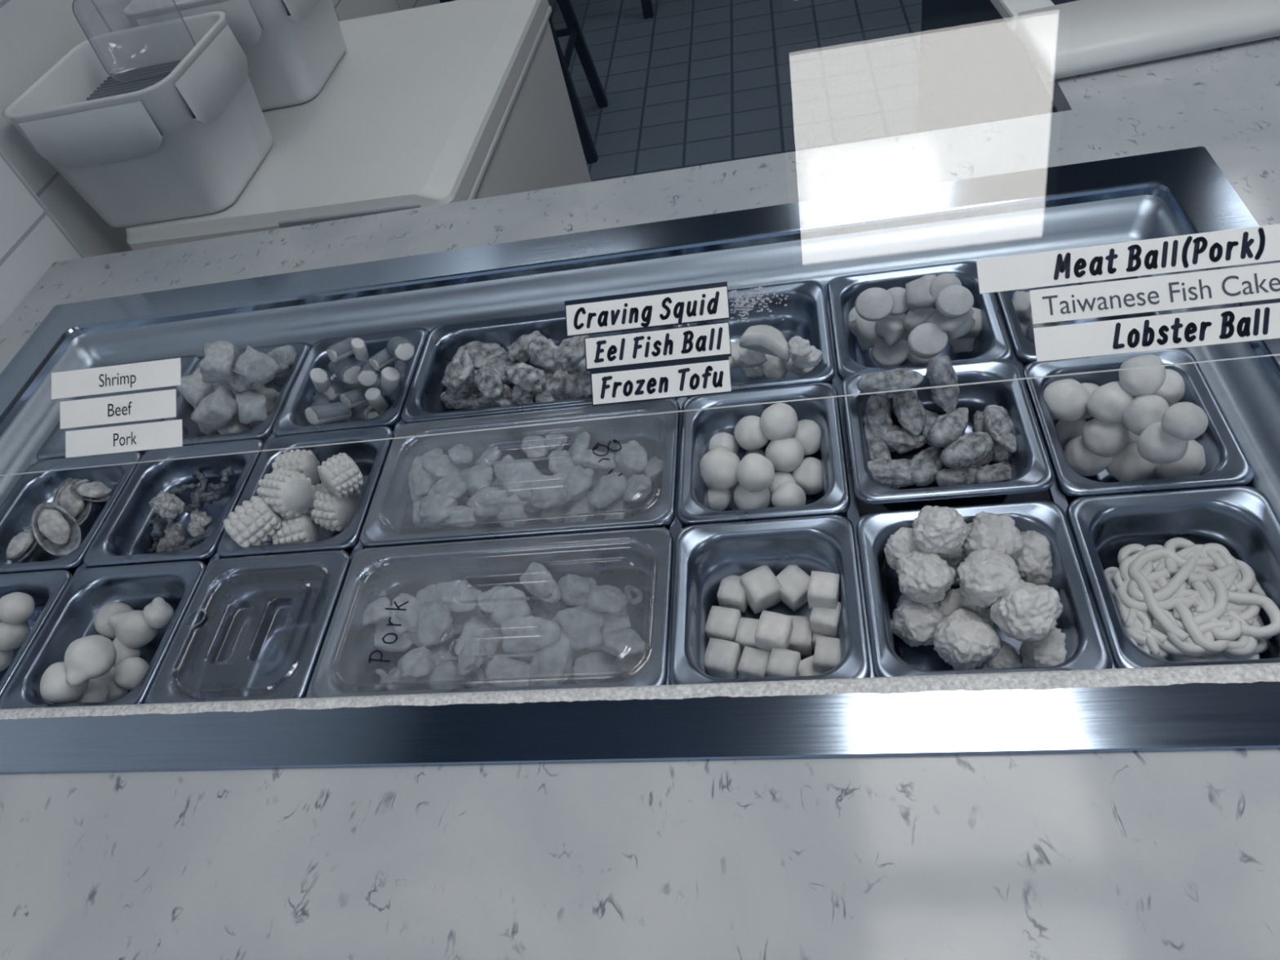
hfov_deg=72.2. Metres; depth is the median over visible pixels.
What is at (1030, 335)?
block
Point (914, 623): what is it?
meatball
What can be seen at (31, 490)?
pan
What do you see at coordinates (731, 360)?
bit
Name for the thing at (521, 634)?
slice
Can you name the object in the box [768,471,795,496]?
ball
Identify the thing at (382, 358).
stick
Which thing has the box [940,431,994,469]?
strip
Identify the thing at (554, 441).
slice
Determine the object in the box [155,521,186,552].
chunk
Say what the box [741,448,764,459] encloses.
ball
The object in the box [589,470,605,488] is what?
slice
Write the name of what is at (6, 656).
ball
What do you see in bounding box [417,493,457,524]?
slice
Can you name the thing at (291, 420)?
pan
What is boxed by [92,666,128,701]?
ball
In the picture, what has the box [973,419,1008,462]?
strip
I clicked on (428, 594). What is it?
slice
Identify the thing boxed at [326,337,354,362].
stick
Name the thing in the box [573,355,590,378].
meat
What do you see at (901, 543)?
meatball
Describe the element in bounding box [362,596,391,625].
slice
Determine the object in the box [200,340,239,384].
chunk
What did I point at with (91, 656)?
ball
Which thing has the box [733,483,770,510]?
ball
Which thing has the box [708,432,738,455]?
ball
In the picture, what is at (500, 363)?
meat
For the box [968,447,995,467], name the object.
strip
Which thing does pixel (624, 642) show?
slice
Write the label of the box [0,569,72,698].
pan
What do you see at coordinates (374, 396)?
stick
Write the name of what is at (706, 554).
pan
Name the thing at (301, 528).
chunk
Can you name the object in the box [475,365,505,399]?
meat
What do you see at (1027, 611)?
meatball
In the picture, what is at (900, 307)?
cake slice
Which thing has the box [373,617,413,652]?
slice
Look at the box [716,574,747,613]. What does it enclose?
tofu cube
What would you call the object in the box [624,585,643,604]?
ring
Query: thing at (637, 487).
slice
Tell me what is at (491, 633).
slice
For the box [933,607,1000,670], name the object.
meatball
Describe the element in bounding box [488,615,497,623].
slice
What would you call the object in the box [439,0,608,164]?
bar stool
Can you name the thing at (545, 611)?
slice
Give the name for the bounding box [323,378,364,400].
stick
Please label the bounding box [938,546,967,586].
meatball
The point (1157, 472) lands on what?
ball
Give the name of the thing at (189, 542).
octopus piece
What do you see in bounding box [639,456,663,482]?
slice
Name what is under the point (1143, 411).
ball
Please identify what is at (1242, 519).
pan
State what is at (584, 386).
meat
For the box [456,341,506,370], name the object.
meat
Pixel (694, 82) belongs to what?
floor
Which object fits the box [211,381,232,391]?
chunk
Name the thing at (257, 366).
chunk
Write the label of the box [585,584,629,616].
slice
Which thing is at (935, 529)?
meatball
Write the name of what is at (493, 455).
slice
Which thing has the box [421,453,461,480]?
slice
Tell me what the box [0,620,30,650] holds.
ball
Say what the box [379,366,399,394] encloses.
stick
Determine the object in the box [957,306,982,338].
block
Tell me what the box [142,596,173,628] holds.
ball
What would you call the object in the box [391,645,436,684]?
slice
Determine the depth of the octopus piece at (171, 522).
1.05 m
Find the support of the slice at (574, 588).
in the pan at (639, 558)
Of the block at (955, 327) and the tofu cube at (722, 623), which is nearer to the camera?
the tofu cube at (722, 623)
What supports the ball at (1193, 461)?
in the pan at (1227, 464)
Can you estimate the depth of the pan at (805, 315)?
1.05 m
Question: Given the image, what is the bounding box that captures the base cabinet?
[916,0,1057,133]
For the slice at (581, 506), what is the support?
in the pan at (392, 504)
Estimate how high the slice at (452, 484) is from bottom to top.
0.027 m
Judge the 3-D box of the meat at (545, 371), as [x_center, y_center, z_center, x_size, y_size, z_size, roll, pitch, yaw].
[-0.104,-0.141,1.095,0.066,0.044,0.046,-19,47,-2]
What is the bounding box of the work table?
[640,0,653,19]
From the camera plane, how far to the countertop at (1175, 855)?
0.63 m
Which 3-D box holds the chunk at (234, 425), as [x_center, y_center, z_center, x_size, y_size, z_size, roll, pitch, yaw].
[-0.524,-0.070,1.131,0.038,0.040,0.047,-9,48,7]
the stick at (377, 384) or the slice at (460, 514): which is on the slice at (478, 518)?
the slice at (460, 514)
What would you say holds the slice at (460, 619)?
in the pan at (639, 558)
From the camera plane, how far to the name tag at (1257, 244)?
0.61 m
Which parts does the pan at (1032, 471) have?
fried strip, fried strip, fried strip, fried strip, fried strip, fried strip, fried strip, fried strip, fried strip, fried strip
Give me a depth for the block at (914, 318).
0.94 m
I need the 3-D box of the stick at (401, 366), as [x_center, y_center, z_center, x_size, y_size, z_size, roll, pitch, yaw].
[-0.315,-0.143,1.156,0.018,0.021,0.036,-15,47,2]
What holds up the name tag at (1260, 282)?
attached to the guard
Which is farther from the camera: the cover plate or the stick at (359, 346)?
the cover plate
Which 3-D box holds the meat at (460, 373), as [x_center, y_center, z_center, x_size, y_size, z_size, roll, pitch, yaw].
[-0.215,-0.130,1.046,0.037,0.036,0.046,23,59,31]
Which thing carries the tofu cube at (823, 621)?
on the tofu cube at (814, 637)
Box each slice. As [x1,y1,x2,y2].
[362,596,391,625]
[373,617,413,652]
[383,666,417,691]
[388,592,420,635]
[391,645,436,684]
[402,602,454,648]
[408,455,436,502]
[413,499,441,528]
[415,584,439,604]
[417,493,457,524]
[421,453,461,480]
[422,448,443,457]
[426,661,469,689]
[427,471,467,498]
[429,646,452,666]
[435,579,482,612]
[441,505,475,528]
[448,444,473,463]
[449,606,482,635]
[454,614,502,662]
[455,493,469,506]
[457,635,487,676]
[458,464,493,496]
[466,486,508,516]
[475,446,502,466]
[475,515,488,521]
[475,585,503,613]
[476,674,496,688]
[484,655,529,687]
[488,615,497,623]
[489,477,502,486]
[490,586,532,626]
[493,454,518,484]
[496,493,527,527]
[500,615,560,653]
[502,460,542,500]
[518,653,533,664]
[519,561,561,604]
[520,435,547,458]
[520,499,542,513]
[528,631,573,685]
[529,471,573,509]
[531,597,567,620]
[541,502,570,524]
[544,433,568,449]
[547,449,577,474]
[551,602,604,649]
[556,573,596,606]
[563,465,594,500]
[564,491,596,523]
[567,431,590,454]
[571,448,616,470]
[572,651,618,684]
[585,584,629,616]
[588,471,626,509]
[588,627,604,651]
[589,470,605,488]
[600,612,631,641]
[602,628,647,657]
[604,499,626,519]
[614,440,648,475]
[615,651,647,679]
[620,497,638,511]
[622,474,651,502]
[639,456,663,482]
[848,306,857,321]
[854,287,893,321]
[871,337,908,367]
[887,287,909,315]
[906,342,932,364]
[907,322,947,358]
[928,273,961,302]
[935,284,973,317]
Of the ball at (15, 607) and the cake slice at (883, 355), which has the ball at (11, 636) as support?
the ball at (15, 607)
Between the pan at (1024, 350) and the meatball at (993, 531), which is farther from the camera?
the pan at (1024, 350)
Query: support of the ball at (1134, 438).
in the pan at (1227, 464)
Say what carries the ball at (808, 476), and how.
in the pan at (698, 428)
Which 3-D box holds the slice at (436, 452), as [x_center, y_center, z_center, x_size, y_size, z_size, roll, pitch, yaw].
[-0.243,-0.023,1.016,0.036,0.020,0.029,-39,51,-19]
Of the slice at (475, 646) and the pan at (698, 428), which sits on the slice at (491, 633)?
the slice at (475, 646)
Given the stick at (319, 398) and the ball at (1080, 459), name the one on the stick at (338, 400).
the stick at (319, 398)
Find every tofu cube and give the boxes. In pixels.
[704,637,741,679]
[705,605,741,642]
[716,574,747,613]
[735,617,759,653]
[737,646,770,678]
[739,565,782,613]
[754,610,793,652]
[765,646,800,677]
[776,564,810,612]
[788,615,813,657]
[798,655,822,675]
[807,570,839,608]
[809,601,840,637]
[811,632,837,652]
[813,636,840,673]
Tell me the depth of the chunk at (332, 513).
0.97 m
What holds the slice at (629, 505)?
in the pan at (392, 504)
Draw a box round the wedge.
[738,324,791,361]
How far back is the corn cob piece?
1.02 m
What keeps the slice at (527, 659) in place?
in the pan at (639, 558)
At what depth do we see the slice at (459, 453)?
1.00 m
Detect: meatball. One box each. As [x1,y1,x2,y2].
[883,527,918,570]
[890,594,943,646]
[896,548,955,603]
[911,505,968,554]
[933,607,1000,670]
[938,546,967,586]
[939,587,993,626]
[957,547,1021,608]
[962,511,1025,559]
[977,639,1022,669]
[990,579,1062,642]
[1013,529,1052,585]
[1018,626,1066,667]
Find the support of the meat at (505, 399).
in the pan at (424, 402)
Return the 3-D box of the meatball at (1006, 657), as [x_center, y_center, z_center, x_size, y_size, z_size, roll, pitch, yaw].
[0.307,0.155,0.750,0.036,0.038,0.037,-23,48,-6]
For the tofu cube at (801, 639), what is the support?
in the pan at (706, 554)
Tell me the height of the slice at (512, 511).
0.032 m
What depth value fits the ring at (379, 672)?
0.88 m
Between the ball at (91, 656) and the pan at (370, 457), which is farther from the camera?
the pan at (370, 457)
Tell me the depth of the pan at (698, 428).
0.91 m
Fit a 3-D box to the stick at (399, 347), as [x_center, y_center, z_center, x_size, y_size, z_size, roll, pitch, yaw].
[-0.285,-0.157,1.046,0.025,0.035,0.049,-35,50,-16]
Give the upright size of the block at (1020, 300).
0.029 m
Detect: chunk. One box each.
[148,490,185,519]
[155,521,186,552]
[175,368,214,409]
[186,508,213,537]
[191,385,238,431]
[197,423,218,435]
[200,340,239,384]
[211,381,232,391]
[217,412,250,435]
[222,496,282,547]
[227,372,251,392]
[231,382,277,415]
[232,345,280,384]
[235,389,268,424]
[248,421,260,427]
[256,469,315,517]
[266,344,296,373]
[270,512,319,544]
[306,482,361,531]
[317,453,363,499]
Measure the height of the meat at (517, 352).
0.040 m
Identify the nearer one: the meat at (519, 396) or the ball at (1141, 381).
the ball at (1141, 381)
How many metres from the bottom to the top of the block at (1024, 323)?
0.028 m
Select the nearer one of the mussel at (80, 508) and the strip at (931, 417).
the strip at (931, 417)
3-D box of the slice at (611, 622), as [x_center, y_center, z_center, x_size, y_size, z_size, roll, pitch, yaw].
[-0.022,0.139,0.837,0.031,0.018,0.037,-1,49,14]
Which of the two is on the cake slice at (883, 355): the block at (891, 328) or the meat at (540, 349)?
the block at (891, 328)
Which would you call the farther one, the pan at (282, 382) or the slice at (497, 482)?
the pan at (282, 382)
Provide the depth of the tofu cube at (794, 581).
0.83 m
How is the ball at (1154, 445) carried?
in the pan at (1227, 464)
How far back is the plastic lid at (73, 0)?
1.42 m
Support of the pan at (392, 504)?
in the well
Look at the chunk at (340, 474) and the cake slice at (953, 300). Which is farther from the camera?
the chunk at (340, 474)
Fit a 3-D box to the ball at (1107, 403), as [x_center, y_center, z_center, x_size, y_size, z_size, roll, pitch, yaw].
[0.446,-0.074,0.828,0.042,0.038,0.043,18,56,28]
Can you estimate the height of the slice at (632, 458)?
0.029 m
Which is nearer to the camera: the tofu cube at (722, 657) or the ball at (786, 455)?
the tofu cube at (722, 657)
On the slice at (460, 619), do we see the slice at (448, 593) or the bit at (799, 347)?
the slice at (448, 593)
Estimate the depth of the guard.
0.66 m
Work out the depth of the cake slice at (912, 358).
1.00 m
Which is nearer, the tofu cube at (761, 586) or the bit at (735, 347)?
the tofu cube at (761, 586)
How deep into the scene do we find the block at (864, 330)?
1.00 m
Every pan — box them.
[0,451,142,576]
[0,560,206,709]
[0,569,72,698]
[83,439,264,568]
[145,550,351,703]
[163,342,310,445]
[217,426,394,558]
[272,327,428,436]
[306,527,673,697]
[360,398,679,547]
[400,309,684,423]
[669,515,871,684]
[676,382,850,524]
[685,280,835,391]
[826,260,1013,378]
[841,358,1054,511]
[856,500,1112,677]
[995,242,1171,366]
[1022,347,1253,503]
[1066,485,1279,668]
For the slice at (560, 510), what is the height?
0.022 m
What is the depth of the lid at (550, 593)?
0.82 m
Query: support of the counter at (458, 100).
on the floor
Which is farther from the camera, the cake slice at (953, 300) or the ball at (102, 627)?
the ball at (102, 627)
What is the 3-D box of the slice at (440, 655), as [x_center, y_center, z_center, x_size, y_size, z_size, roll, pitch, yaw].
[-0.205,0.180,0.877,0.039,0.020,0.030,-7,48,9]
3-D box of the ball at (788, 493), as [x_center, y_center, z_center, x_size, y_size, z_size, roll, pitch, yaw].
[0.154,0.019,0.908,0.035,0.035,0.035,22,58,30]
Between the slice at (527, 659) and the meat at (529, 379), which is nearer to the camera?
the slice at (527, 659)
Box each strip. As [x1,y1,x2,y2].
[920,408,965,448]
[925,354,959,413]
[927,407,968,447]
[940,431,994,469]
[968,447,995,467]
[972,410,983,431]
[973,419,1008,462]
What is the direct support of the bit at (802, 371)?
in the pan at (805, 315)
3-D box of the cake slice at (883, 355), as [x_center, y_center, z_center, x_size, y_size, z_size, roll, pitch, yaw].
[0.285,-0.146,1.001,0.041,0.026,0.035,4,51,18]
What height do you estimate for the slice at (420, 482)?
0.029 m
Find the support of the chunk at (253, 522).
in the pan at (370, 457)
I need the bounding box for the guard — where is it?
[0,278,1279,475]
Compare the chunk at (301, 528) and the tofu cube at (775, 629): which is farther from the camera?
the chunk at (301, 528)
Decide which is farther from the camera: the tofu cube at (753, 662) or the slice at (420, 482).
the slice at (420, 482)
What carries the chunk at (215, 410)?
on the chunk at (234, 425)
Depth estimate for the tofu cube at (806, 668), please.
0.78 m
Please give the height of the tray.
0.010 m
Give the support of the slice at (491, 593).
on the slice at (503, 611)
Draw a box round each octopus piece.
[146,514,168,537]
[147,514,179,553]
[168,482,201,497]
[172,532,210,551]
[183,491,213,514]
[190,470,209,504]
[190,482,229,510]
[208,466,234,490]
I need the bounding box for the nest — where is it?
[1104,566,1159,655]
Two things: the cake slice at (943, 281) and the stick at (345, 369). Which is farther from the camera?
the stick at (345, 369)
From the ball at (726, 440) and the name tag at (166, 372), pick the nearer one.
the name tag at (166, 372)
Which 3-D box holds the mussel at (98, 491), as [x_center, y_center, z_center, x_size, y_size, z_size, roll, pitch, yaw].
[-0.687,0.013,1.111,0.048,0.034,0.035,-36,50,-17]
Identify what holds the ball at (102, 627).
in the pan at (72, 617)
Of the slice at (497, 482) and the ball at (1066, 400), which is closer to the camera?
the ball at (1066, 400)
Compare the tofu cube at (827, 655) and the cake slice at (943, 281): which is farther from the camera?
the cake slice at (943, 281)
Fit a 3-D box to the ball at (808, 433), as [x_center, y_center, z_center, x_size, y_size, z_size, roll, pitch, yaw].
[0.179,-0.045,0.942,0.037,0.038,0.037,19,57,28]
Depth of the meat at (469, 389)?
1.07 m
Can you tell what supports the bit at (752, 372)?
in the pan at (805, 315)
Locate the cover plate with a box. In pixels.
[35,355,199,460]
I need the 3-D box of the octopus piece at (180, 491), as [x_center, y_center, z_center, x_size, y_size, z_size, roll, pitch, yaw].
[-0.519,0.012,0.996,0.045,0.022,0.016,-5,49,11]
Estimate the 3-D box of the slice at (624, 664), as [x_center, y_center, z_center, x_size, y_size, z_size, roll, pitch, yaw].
[-0.008,0.173,0.832,0.029,0.019,0.036,-4,49,12]
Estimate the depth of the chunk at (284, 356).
1.14 m
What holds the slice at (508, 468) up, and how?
on the slice at (518, 482)
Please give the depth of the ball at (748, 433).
0.93 m
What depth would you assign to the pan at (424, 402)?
1.11 m
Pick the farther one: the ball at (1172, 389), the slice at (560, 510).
the slice at (560, 510)
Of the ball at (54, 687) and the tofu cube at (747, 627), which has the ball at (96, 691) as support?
the ball at (54, 687)
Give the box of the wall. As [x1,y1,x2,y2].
[0,0,456,326]
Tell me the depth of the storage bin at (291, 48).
1.62 m
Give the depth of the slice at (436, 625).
0.87 m
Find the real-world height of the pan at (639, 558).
0.086 m
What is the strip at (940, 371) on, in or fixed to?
on the strip at (931, 417)
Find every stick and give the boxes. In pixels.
[305,401,351,425]
[309,368,332,393]
[311,399,341,424]
[313,391,330,405]
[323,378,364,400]
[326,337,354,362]
[328,357,360,383]
[340,385,375,408]
[346,404,373,421]
[351,337,368,360]
[357,359,379,386]
[364,387,388,412]
[366,408,382,419]
[368,346,397,370]
[373,378,389,395]
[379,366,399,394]
[386,336,414,360]
[394,360,407,382]
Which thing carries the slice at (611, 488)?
in the pan at (392, 504)
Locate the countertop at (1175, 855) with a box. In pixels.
[0,35,1279,959]
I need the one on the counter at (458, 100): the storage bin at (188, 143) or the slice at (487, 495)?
the storage bin at (188, 143)
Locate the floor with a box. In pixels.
[547,0,922,182]
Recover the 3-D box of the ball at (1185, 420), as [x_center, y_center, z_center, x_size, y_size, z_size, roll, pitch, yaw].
[0.468,-0.050,0.757,0.033,0.032,0.034,-18,47,-1]
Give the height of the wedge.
0.034 m
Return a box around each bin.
[1,11,273,227]
[120,0,346,111]
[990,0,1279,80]
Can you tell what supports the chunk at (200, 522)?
in the pan at (124, 538)
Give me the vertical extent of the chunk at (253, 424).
0.035 m
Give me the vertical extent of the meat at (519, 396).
0.042 m
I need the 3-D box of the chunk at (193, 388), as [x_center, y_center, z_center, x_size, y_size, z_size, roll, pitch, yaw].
[-0.574,-0.118,1.144,0.047,0.055,0.049,27,61,32]
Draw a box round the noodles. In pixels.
[1115,537,1279,662]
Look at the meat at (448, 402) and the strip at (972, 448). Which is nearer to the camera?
the strip at (972, 448)
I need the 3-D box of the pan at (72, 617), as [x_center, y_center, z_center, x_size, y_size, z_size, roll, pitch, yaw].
[-0.541,0.181,0.924,0.166,0.076,0.177,-5,49,11]
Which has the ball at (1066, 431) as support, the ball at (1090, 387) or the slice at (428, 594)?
the ball at (1090, 387)
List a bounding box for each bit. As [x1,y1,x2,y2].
[728,356,733,367]
[729,341,748,368]
[737,347,767,367]
[742,365,764,377]
[760,353,787,378]
[783,353,802,372]
[786,336,812,356]
[791,345,822,369]
[791,366,814,375]
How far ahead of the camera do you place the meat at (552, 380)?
1.04 m
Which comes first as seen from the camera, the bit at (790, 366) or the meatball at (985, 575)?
the meatball at (985, 575)
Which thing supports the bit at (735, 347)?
in the pan at (805, 315)
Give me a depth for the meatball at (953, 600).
0.77 m
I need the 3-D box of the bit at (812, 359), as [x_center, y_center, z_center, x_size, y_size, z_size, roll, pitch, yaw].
[0.180,-0.134,0.953,0.033,0.021,0.026,-19,47,-2]
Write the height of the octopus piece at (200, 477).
0.022 m
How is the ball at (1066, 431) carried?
in the pan at (1227, 464)
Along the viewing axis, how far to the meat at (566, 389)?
1.02 m
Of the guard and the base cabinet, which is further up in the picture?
the base cabinet
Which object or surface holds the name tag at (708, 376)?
attached to the guard
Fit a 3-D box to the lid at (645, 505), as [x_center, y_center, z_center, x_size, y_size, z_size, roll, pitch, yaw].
[-0.125,-0.009,0.936,0.328,0.017,0.171,-5,49,11]
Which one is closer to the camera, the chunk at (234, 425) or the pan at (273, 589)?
the pan at (273, 589)
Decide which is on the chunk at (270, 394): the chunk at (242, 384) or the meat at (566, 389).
the chunk at (242, 384)
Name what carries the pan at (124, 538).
in the well
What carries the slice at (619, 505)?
in the pan at (392, 504)
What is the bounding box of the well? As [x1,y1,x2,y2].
[0,146,1279,774]
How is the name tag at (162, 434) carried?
attached to the guard
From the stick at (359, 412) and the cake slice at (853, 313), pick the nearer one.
the cake slice at (853, 313)
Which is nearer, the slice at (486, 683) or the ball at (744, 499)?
the slice at (486, 683)
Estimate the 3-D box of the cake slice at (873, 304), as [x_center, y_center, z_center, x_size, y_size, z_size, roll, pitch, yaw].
[0.251,-0.188,0.941,0.040,0.029,0.033,3,50,17]
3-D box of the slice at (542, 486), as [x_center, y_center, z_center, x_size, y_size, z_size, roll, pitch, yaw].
[-0.094,0.011,0.952,0.054,0.025,0.041,-14,47,2]
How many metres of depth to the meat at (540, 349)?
1.05 m
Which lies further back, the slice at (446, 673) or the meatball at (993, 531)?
the slice at (446, 673)
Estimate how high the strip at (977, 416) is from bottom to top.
0.025 m
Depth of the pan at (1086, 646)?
0.75 m
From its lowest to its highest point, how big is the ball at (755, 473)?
0.040 m
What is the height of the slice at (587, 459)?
0.026 m
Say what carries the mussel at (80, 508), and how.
in the pan at (31, 490)
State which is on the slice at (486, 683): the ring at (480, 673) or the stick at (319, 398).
the ring at (480, 673)
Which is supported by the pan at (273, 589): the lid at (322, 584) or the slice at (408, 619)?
the lid at (322, 584)
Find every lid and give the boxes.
[71,0,195,82]
[143,550,347,702]
[305,527,670,697]
[359,404,675,542]
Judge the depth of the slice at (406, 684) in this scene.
0.86 m
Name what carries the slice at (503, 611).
in the pan at (639, 558)
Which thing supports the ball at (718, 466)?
in the pan at (698, 428)
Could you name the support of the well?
in the countertop at (1175, 855)
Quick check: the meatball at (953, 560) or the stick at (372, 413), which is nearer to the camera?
the meatball at (953, 560)
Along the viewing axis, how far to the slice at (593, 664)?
0.82 m
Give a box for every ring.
[374,668,386,691]
[461,666,484,688]
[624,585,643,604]
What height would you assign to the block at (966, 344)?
0.033 m
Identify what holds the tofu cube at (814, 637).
in the pan at (706, 554)
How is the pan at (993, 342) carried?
in the well
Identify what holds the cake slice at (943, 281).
on the block at (955, 327)
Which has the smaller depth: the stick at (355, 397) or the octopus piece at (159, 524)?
the octopus piece at (159, 524)
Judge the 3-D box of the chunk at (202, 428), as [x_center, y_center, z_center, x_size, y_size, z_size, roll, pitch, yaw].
[-0.568,-0.086,1.168,0.049,0.049,0.041,-25,48,-8]
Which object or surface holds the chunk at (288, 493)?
on the chunk at (301, 528)
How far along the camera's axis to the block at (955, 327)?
0.91 m
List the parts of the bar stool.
leg, leg, leg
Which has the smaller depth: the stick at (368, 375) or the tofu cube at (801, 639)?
the tofu cube at (801, 639)
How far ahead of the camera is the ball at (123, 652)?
0.94 m
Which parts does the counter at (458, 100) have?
hinge rail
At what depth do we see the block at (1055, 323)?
0.95 m
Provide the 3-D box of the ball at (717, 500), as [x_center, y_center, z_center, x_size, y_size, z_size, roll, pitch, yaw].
[0.082,0.018,0.943,0.033,0.033,0.032,-12,48,5]
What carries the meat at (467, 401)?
in the pan at (424, 402)
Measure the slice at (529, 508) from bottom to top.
0.028 m
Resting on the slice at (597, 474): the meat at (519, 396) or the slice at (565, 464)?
the slice at (565, 464)
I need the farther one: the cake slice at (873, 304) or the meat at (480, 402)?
the meat at (480, 402)
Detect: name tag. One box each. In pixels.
[51,357,181,399]
[60,389,176,429]
[65,419,182,457]
[564,281,729,337]
[584,321,731,371]
[590,355,731,406]
[976,223,1279,293]
[1029,262,1279,324]
[1033,302,1279,361]
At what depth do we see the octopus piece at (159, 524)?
0.99 m
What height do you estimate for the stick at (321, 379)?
0.045 m
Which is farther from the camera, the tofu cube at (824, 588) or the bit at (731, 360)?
the bit at (731, 360)
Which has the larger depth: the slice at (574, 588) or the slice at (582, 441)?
the slice at (582, 441)
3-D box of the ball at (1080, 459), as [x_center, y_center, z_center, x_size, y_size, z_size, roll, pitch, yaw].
[0.446,-0.025,0.875,0.044,0.041,0.043,-14,47,3]
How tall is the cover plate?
0.006 m
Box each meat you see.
[440,369,478,400]
[440,390,467,409]
[444,350,475,393]
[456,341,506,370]
[461,391,478,409]
[472,391,493,408]
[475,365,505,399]
[485,353,514,386]
[491,384,516,407]
[506,330,544,364]
[506,362,546,394]
[511,386,536,404]
[526,335,561,373]
[535,368,568,402]
[537,367,575,374]
[551,334,589,371]
[551,373,585,399]
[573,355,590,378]
[576,376,591,397]
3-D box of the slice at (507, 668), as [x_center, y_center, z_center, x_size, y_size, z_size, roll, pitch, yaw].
[-0.122,0.185,0.828,0.044,0.025,0.036,5,51,19]
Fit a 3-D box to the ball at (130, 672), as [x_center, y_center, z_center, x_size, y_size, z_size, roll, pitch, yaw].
[-0.531,0.203,0.919,0.033,0.034,0.034,-33,49,-15]
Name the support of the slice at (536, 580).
on the slice at (545, 611)
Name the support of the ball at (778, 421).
on the ball at (786, 455)
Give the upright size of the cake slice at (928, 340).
0.027 m
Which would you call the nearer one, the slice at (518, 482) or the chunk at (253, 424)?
the slice at (518, 482)
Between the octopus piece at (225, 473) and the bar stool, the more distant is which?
the bar stool
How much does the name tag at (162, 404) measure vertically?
0.015 m
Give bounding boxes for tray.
[84,59,182,101]
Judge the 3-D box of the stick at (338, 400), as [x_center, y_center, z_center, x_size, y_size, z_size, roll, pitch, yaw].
[-0.405,-0.096,1.127,0.051,0.049,0.025,-33,49,-14]
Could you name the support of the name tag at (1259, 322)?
attached to the guard
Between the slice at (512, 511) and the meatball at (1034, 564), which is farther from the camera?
the slice at (512, 511)
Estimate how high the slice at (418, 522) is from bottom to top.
0.028 m
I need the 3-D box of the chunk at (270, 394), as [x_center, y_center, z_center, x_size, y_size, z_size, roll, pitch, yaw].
[-0.495,-0.104,1.129,0.048,0.048,0.047,24,59,31]
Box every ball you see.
[0,591,35,624]
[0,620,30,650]
[0,648,13,671]
[40,662,88,703]
[64,635,116,685]
[72,678,108,702]
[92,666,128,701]
[93,601,133,638]
[107,609,157,648]
[112,637,140,666]
[113,657,149,689]
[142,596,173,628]
[699,446,740,491]
[707,487,731,511]
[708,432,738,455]
[733,415,768,450]
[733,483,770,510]
[736,453,774,492]
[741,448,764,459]
[759,402,798,440]
[764,436,804,472]
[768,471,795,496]
[770,481,805,507]
[792,419,821,455]
[792,457,822,494]
[1043,378,1089,422]
[1054,417,1085,448]
[1063,435,1112,475]
[1080,382,1099,418]
[1081,417,1130,457]
[1086,381,1135,422]
[1106,443,1158,481]
[1118,354,1165,396]
[1121,395,1168,435]
[1128,430,1139,443]
[1137,422,1188,463]
[1152,368,1185,406]
[1154,463,1166,479]
[1160,440,1205,478]
[1161,401,1208,440]
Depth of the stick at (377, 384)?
1.13 m
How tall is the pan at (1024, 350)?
0.076 m
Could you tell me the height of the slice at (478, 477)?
0.026 m
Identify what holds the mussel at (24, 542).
in the pan at (31, 490)
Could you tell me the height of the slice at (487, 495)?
0.029 m
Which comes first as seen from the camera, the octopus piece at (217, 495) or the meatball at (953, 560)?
the meatball at (953, 560)
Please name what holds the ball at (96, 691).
in the pan at (72, 617)
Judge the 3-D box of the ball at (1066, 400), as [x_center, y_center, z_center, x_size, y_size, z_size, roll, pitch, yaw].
[0.417,-0.078,0.860,0.042,0.041,0.041,-16,47,1]
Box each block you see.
[847,315,882,351]
[874,313,910,346]
[902,307,934,332]
[905,274,936,311]
[923,306,974,339]
[947,337,974,353]
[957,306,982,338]
[1012,290,1031,320]
[1017,316,1031,339]
[1026,312,1064,343]
[1051,320,1068,325]
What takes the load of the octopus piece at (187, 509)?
in the pan at (124, 538)
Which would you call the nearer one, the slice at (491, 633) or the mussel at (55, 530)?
the slice at (491, 633)
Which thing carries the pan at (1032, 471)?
in the well
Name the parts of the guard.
glass pane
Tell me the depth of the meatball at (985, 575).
0.72 m
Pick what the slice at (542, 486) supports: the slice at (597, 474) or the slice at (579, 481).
the slice at (579, 481)
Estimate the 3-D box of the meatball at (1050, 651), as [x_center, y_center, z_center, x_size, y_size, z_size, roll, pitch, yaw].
[0.345,0.149,0.738,0.047,0.048,0.047,14,55,26]
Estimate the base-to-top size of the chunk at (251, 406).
0.045 m
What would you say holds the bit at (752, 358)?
in the pan at (805, 315)
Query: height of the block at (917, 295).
0.039 m
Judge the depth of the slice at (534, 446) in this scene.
0.99 m
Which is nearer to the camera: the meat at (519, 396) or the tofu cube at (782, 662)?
the tofu cube at (782, 662)
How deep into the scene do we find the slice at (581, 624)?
0.83 m
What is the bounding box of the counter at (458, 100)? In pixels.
[125,0,591,250]
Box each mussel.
[6,525,37,563]
[31,502,81,556]
[52,477,91,525]
[70,479,111,502]

